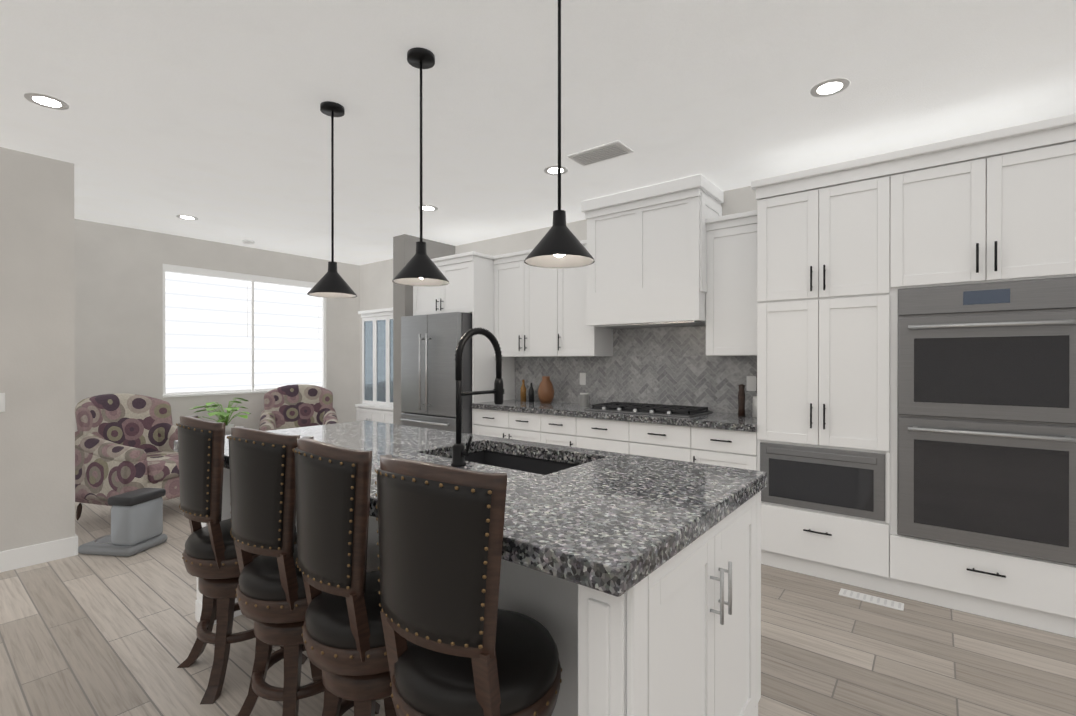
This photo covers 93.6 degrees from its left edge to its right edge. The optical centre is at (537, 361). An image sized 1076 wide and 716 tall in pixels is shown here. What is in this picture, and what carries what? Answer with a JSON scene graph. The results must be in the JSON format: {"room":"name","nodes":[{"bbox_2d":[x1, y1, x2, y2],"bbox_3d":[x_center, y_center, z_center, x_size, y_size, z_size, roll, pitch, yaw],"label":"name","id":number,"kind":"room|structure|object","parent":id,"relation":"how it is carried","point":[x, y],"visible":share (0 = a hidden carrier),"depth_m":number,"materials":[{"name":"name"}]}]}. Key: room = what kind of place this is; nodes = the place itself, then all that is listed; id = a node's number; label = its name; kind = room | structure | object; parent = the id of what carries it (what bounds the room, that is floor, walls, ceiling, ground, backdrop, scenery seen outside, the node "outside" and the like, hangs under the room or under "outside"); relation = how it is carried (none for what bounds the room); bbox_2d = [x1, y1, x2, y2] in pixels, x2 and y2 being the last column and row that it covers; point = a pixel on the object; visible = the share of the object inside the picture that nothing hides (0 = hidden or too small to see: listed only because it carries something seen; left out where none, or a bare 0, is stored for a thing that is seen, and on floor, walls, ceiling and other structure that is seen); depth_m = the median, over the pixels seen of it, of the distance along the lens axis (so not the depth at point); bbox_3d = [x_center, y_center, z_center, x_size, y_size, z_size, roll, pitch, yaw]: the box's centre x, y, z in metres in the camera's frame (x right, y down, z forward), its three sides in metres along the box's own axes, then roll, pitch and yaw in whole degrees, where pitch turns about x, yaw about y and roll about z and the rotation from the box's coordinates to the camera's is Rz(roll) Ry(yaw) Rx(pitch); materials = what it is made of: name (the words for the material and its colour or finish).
{"room":"kitchen","nodes":[
{"label":"kitchen","id":0,"kind":"room"},
{"bbox_2d":[0,147,74,551],"bbox_3d":[-4.499,-0.007,1.894,0.150,2.680,4.100,0,0,38],"label":"wall","id":1,"kind":"structure","parent":0,"point":[37,376],"depth_m":3.31,"materials":[{"name":"paint"}]},
{"bbox_2d":[0,393,4,411],"bbox_3d":[-3.416,0.260,3.142,0.008,0.120,0.140,0,0,38],"label":"light switch","id":2,"kind":"object","parent":1,"relation":"attached to","point":[2,402],"visible":1,"depth_m":3.19,"materials":[{"name":"white plastic"}]},
{"bbox_2d":[0,534,77,572],"bbox_3d":[-4.442,1.268,1.861,0.044,0.130,4.114,0,0,38],"label":"baseboard","id":3,"kind":"structure","parent":1,"relation":"attached to","point":[22,557],"depth_m":3.30,"materials":[{"name":"white"}]},
{"bbox_2d":[74,219,359,431],"bbox_3d":[-3.676,-0.017,5.891,0.200,2.680,3.440,0,0,38],"label":"wall","id":4,"kind":"structure","parent":0,"point":[118,309],"depth_m":5.27,"materials":[{"name":"paint"}]},
{"bbox_2d":[163,264,326,397],"bbox_3d":[-3.476,-0.327,6.121,0.210,1.420,1.830,0,0,38],"label":"window","id":5,"kind":"structure","parent":4,"relation":"in","point":[222,274],"depth_m":6.05,"materials":[{"name":"white"}]},
{"bbox_2d":[165,272,321,394],"bbox_3d":[-3.458,-0.302,6.107,0.030,1.330,1.770,0,0,38],"label":"window blind","id":6,"kind":"object","parent":5,"relation":"attached to","point":[207,334],"visible":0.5,"depth_m":5.97,"materials":[{"name":"white"}]},
{"bbox_2d":[393,234,454,424],"bbox_3d":[-1.277,-0.016,5.734,0.205,2.680,0.720,0,0,38],"label":"wall","id":7,"kind":"structure","parent":0,"point":[404,249],"depth_m":5.47,"materials":[{"name":"paint"}]},
{"bbox_2d":[0,497,1075,715],"bbox_3d":[-1.025,1.385,1.340,10.200,0.100,7.920,0,0,38],"label":"floor","id":8,"kind":"structure","parent":0,"point":[91,635],"depth_m":2.32,"materials":[{"name":"brown wood"}]},
{"bbox_2d":[78,488,167,556],"bbox_3d":[-2.945,1.129,3.594,0.420,0.400,0.320,0,0,8],"label":"pet feeder","id":9,"kind":"object","parent":8,"relation":"on","point":[136,521],"visible":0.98,"depth_m":3.47,"materials":[{"name":"grey plastic"}]},
{"bbox_2d":[75,393,179,519],"bbox_3d":[-3.439,0.801,4.410,0.900,1.022,0.840,0,0,16],"label":"armchair","id":10,"kind":"object","parent":8,"relation":"on","point":[124,442],"visible":0.65,"depth_m":4.17,"materials":[{"name":"fabric"}]},
{"bbox_2d":[176,415,307,703],"bbox_3d":[-1.308,0.780,2.224,0.444,1.105,0.459,0,0,42],"label":"stool","id":11,"kind":"object","parent":8,"relation":"on","point":[209,558],"visible":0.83,"depth_m":2.03,"materials":[{"name":"brown wood"}]},
{"bbox_2d":[259,384,338,430],"bbox_3d":[-2.783,0.798,5.905,0.840,1.022,0.900,0,0,-27],"label":"armchair","id":12,"kind":"object","parent":8,"relation":"on","point":[295,406],"visible":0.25,"depth_m":6.10,"materials":[{"name":"fabric"}]},
{"bbox_2d":[227,426,379,715],"bbox_3d":[-0.878,0.781,1.880,0.444,1.105,0.459,0,0,35],"label":"stool","id":13,"kind":"object","parent":8,"relation":"on","point":[271,597],"visible":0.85,"depth_m":1.69,"materials":[{"name":"black leather"}]},
{"bbox_2d":[293,436,396,715],"bbox_3d":[-0.514,0.781,1.600,0.444,1.105,0.459,0,0,43],"label":"stool","id":14,"kind":"object","parent":8,"relation":"on","point":[342,634],"visible":0.83,"depth_m":1.40,"materials":[{"name":"black leather"}]},
{"bbox_2d":[355,308,392,423],"bbox_3d":[-1.752,0.340,6.267,1.160,1.965,0.464,0,0,38],"label":"hutch","id":15,"kind":"object","parent":8,"relation":"on","point":[376,405],"visible":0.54,"depth_m":6.28,"materials":[{"name":"white wood"}]},
{"bbox_2d":[400,312,471,433],"bbox_3d":[-0.890,0.427,5.325,0.870,1.795,0.826,0,0,38],"label":"fridge","id":16,"kind":"object","parent":8,"relation":"on","point":[429,343],"visible":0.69,"depth_m":4.97,"materials":[{"name":"grey metal"}]},
{"bbox_2d":[375,455,561,715],"bbox_3d":[-0.163,0.782,1.317,0.444,1.105,0.459,0,0,34],"label":"stool","id":17,"kind":"object","parent":8,"relation":"on","point":[458,642],"visible":1,"depth_m":1.12,"materials":[{"name":"black leather"}]},
{"bbox_2d":[195,471,766,715],"bbox_3d":[-0.462,0.896,2.213,2.542,0.874,1.030,0,0,38],"label":"kitchen island","id":18,"kind":"object","parent":8,"relation":"on","point":[686,641],"depth_m":1.40,"materials":[{"name":"wood"}]},
{"bbox_2d":[174,420,766,602],"bbox_3d":[-0.504,0.430,2.201,2.550,0.055,1.100,0,0,38],"label":"island countertop","id":19,"kind":"structure","parent":18,"relation":"on","point":[596,521],"depth_m":1.54,"materials":[{"name":"grey stone"}]},
{"bbox_2d":[451,327,503,466],"bbox_3d":[-0.221,0.133,2.030,0.106,0.539,0.284,0,0,38],"label":"faucet","id":20,"kind":"object","parent":19,"relation":"on","point":[459,453],"depth_m":1.96,"materials":[{"name":"black metal"}]},
{"bbox_2d":[448,450,577,474],"bbox_3d":[-0.126,0.561,2.189,0.760,0.204,0.470,0,0,38],"label":"sink","id":21,"kind":"object","parent":19,"relation":"in","point":[538,464],"depth_m":2.44,"materials":[{"name":"black metal"}]},
{"bbox_2d":[473,410,512,438],"bbox_3d":[-0.232,0.890,4.975,0.509,0.871,0.616,0,0,38],"label":"base cabinet","id":22,"kind":"object","parent":8,"relation":"on","point":[493,423],"depth_m":4.73,"materials":[{"name":"white wood"}]},
{"bbox_2d":[513,414,544,442],"bbox_3d":[0.067,0.891,4.739,0.489,0.871,0.616,0,0,38],"label":"base cabinet","id":23,"kind":"object","parent":8,"relation":"on","point":[526,427],"depth_m":4.46,"materials":[{"name":"white wood"}]},
{"bbox_2d":[545,414,576,446],"bbox_3d":[0.334,0.891,4.529,0.430,0.871,0.616,0,0,38],"label":"base cabinet","id":24,"kind":"object","parent":8,"relation":"on","point":[558,431],"depth_m":4.25,"materials":[{"name":"white wood"}]},
{"bbox_2d":[577,418,628,453],"bbox_3d":[0.671,0.892,4.265,0.544,0.871,0.616,0,0,38],"label":"base cabinet","id":25,"kind":"object","parent":8,"relation":"on","point":[592,433],"depth_m":3.99,"materials":[{"name":"white wood"}]},
{"bbox_2d":[473,398,752,433],"bbox_3d":[0.580,0.431,4.316,2.600,0.048,0.646,0,0,38],"label":"countertop","id":26,"kind":"structure","parent":25,"relation":"on","point":[707,419],"depth_m":3.94,"materials":[{"name":"grey stone"}]},
{"bbox_2d":[584,402,712,417],"bbox_3d":[0.885,0.386,4.104,0.900,0.043,0.490,0,0,38],"label":"cooktop","id":27,"kind":"object","parent":26,"relation":"in","point":[677,411],"depth_m":3.98,"materials":[{"name":"black metal"}]},
{"bbox_2d":[629,422,700,462],"bbox_3d":[1.098,0.893,3.928,0.544,0.871,0.616,0,0,38],"label":"base cabinet","id":28,"kind":"object","parent":8,"relation":"on","point":[680,443],"depth_m":3.67,"materials":[{"name":"white wood"}]},
{"bbox_2d":[701,430,752,469],"bbox_3d":[1.438,0.893,3.661,0.440,0.871,0.616,0,0,38],"label":"base cabinet","id":29,"kind":"object","parent":8,"relation":"on","point":[727,448],"depth_m":3.40,"materials":[{"name":"white wood"}]},
{"bbox_2d":[753,158,892,594],"bbox_3d":[1.883,0.105,3.294,0.710,2.450,0.639,0,0,38],"label":"tall cabinet","id":30,"kind":"object","parent":8,"relation":"on","point":[867,366],"depth_m":3.03,"materials":[{"name":"white wood"}]},
{"bbox_2d":[838,588,903,610],"bbox_3d":[1.857,1.327,2.820,0.300,0.007,0.100,0,0,38],"label":"floor vent","id":31,"kind":"object","parent":8,"relation":"in","point":[873,599],"visible":1,"depth_m":2.81,"materials":[{"name":"white metal"}]},
{"bbox_2d":[893,118,1075,637],"bbox_3d":[2.480,0.106,2.824,0.810,2.450,0.639,0,0,38],"label":"tall cabinet","id":32,"kind":"object","parent":8,"relation":"on","point":[984,229],"depth_m":2.58,"materials":[{"name":"white wood"}]},
{"bbox_3d":[-3.331,1.060,5.394,0.430,0.530,0.430,0,0,38],"label":"side table","id":33,"kind":"object","parent":8,"relation":"on","visible":0},
{"bbox_2d":[190,398,250,434],"bbox_3d":[-3.341,0.595,5.357,0.608,0.400,0.582,0,0,38],"label":"plant","id":34,"kind":"object","parent":33,"relation":"on","point":[225,416],"visible":0.88,"depth_m":5.34,"materials":[{"name":"green plant"}]},
{"bbox_2d":[0,0,1075,264],"bbox_3d":[-1.025,-1.395,1.333,10.200,0.100,7.920,0,0,38],"label":"ceiling","id":35,"kind":"structure","parent":0,"point":[212,118],"depth_m":2.59,"materials":[{"name":"paint"}]},
{"bbox_2d":[24,93,68,109],"bbox_3d":[-2.545,-1.346,2.619,0.168,0.003,0.168,0,0,-7],"label":"recessed light","id":36,"kind":"object","parent":35,"relation":"in","point":[43,100],"depth_m":2.61,"materials":[{"name":"white"}]},
{"bbox_2d":[176,215,197,219],"bbox_3d":[-3.298,-1.352,4.751,0.168,0.003,0.168,0,0,29],"label":"recessed light","id":37,"kind":"object","parent":35,"relation":"in","point":[187,217],"depth_m":4.75,"materials":[{"name":"white plastic"}]},
{"bbox_2d":[242,240,254,243],"bbox_3d":[-3.260,-1.341,5.688,0.120,0.030,0.120,0,0,38],"label":"smoke detector","id":38,"kind":"object","parent":35,"relation":"attached to","point":[248,241],"visible":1,"depth_m":5.65,"materials":[{"name":"white plastic"}]},
{"bbox_2d":[307,101,356,297],"bbox_3d":[-1.089,-0.847,2.676,0.246,0.997,0.246,0,0,38],"label":"pendant light","id":39,"kind":"object","parent":35,"relation":"hanging from","point":[331,283],"visible":1,"depth_m":2.66,"materials":[{"name":"black metal"}]},
{"bbox_2d":[392,47,448,285],"bbox_3d":[-0.515,-0.846,2.225,0.246,0.997,0.246,0,0,38],"label":"pendant light","id":40,"kind":"object","parent":35,"relation":"hanging from","point":[420,268],"visible":1,"depth_m":2.21,"materials":[{"name":"black metal"}]},
{"bbox_2d":[418,205,437,210],"bbox_3d":[-0.970,-1.351,4.459,0.168,0.003,0.168,0,0,29],"label":"recessed light","id":41,"kind":"object","parent":35,"relation":"in","point":[425,207],"depth_m":4.46,"materials":[{"name":"white"}]},
{"bbox_2d":[544,166,567,174],"bbox_3d":[0.125,-1.349,3.571,0.168,0.003,0.168,0,0,29],"label":"recessed light","id":42,"kind":"object","parent":35,"relation":"in","point":[552,170],"depth_m":3.57,"materials":[{"name":"white"}]},
{"bbox_2d":[524,0,594,267],"bbox_3d":[0.075,-0.845,1.761,0.246,0.997,0.246,0,0,38],"label":"pendant light","id":43,"kind":"object","parent":35,"relation":"hanging from","point":[559,245],"visible":1,"depth_m":1.75,"materials":[{"name":"black metal"}]},
{"bbox_2d":[567,141,633,165],"bbox_3d":[0.403,-1.342,3.277,0.380,0.016,0.200,0,0,38],"label":"ceiling vent","id":44,"kind":"object","parent":35,"relation":"in","point":[611,150],"visible":0.98,"depth_m":3.25,"materials":[{"name":"white metal"}]},
{"bbox_2d":[810,78,849,96],"bbox_3d":[1.437,-1.346,2.489,0.168,0.003,0.168,0,0,29],"label":"recessed light","id":45,"kind":"object","parent":35,"relation":"in","point":[830,87],"depth_m":2.48,"materials":[{"name":"white plastic"}]},
{"bbox_2d":[360,186,756,403],"bbox_3d":[1.300,-0.013,4.292,10.200,2.680,0.200,0,0,38],"label":"wall","id":46,"kind":"structure","parent":0,"point":[376,286],"depth_m":5.61,"materials":[{"name":"paint"}]},
{"bbox_2d":[413,254,492,321],"bbox_3d":[-0.805,-0.751,5.422,0.910,0.550,0.616,0,0,38],"label":"upper cabinet","id":47,"kind":"object","parent":46,"relation":"attached to","point":[469,289],"depth_m":5.04,"materials":[{"name":"white wood"}]},
{"bbox_2d":[493,250,564,357],"bbox_3d":[-0.009,-0.534,4.977,0.853,0.980,0.331,0,0,38],"label":"upper cabinet","id":48,"kind":"object","parent":46,"relation":"attached to","point":[529,301],"depth_m":4.84,"materials":[{"name":"white wood"}]},
{"bbox_2d":[565,242,616,357],"bbox_3d":[0.412,-0.534,4.646,0.456,0.980,0.331,0,0,38],"label":"upper cabinet","id":49,"kind":"object","parent":46,"relation":"attached to","point":[581,341],"depth_m":4.51,"materials":[{"name":"white wood"}]}
]}

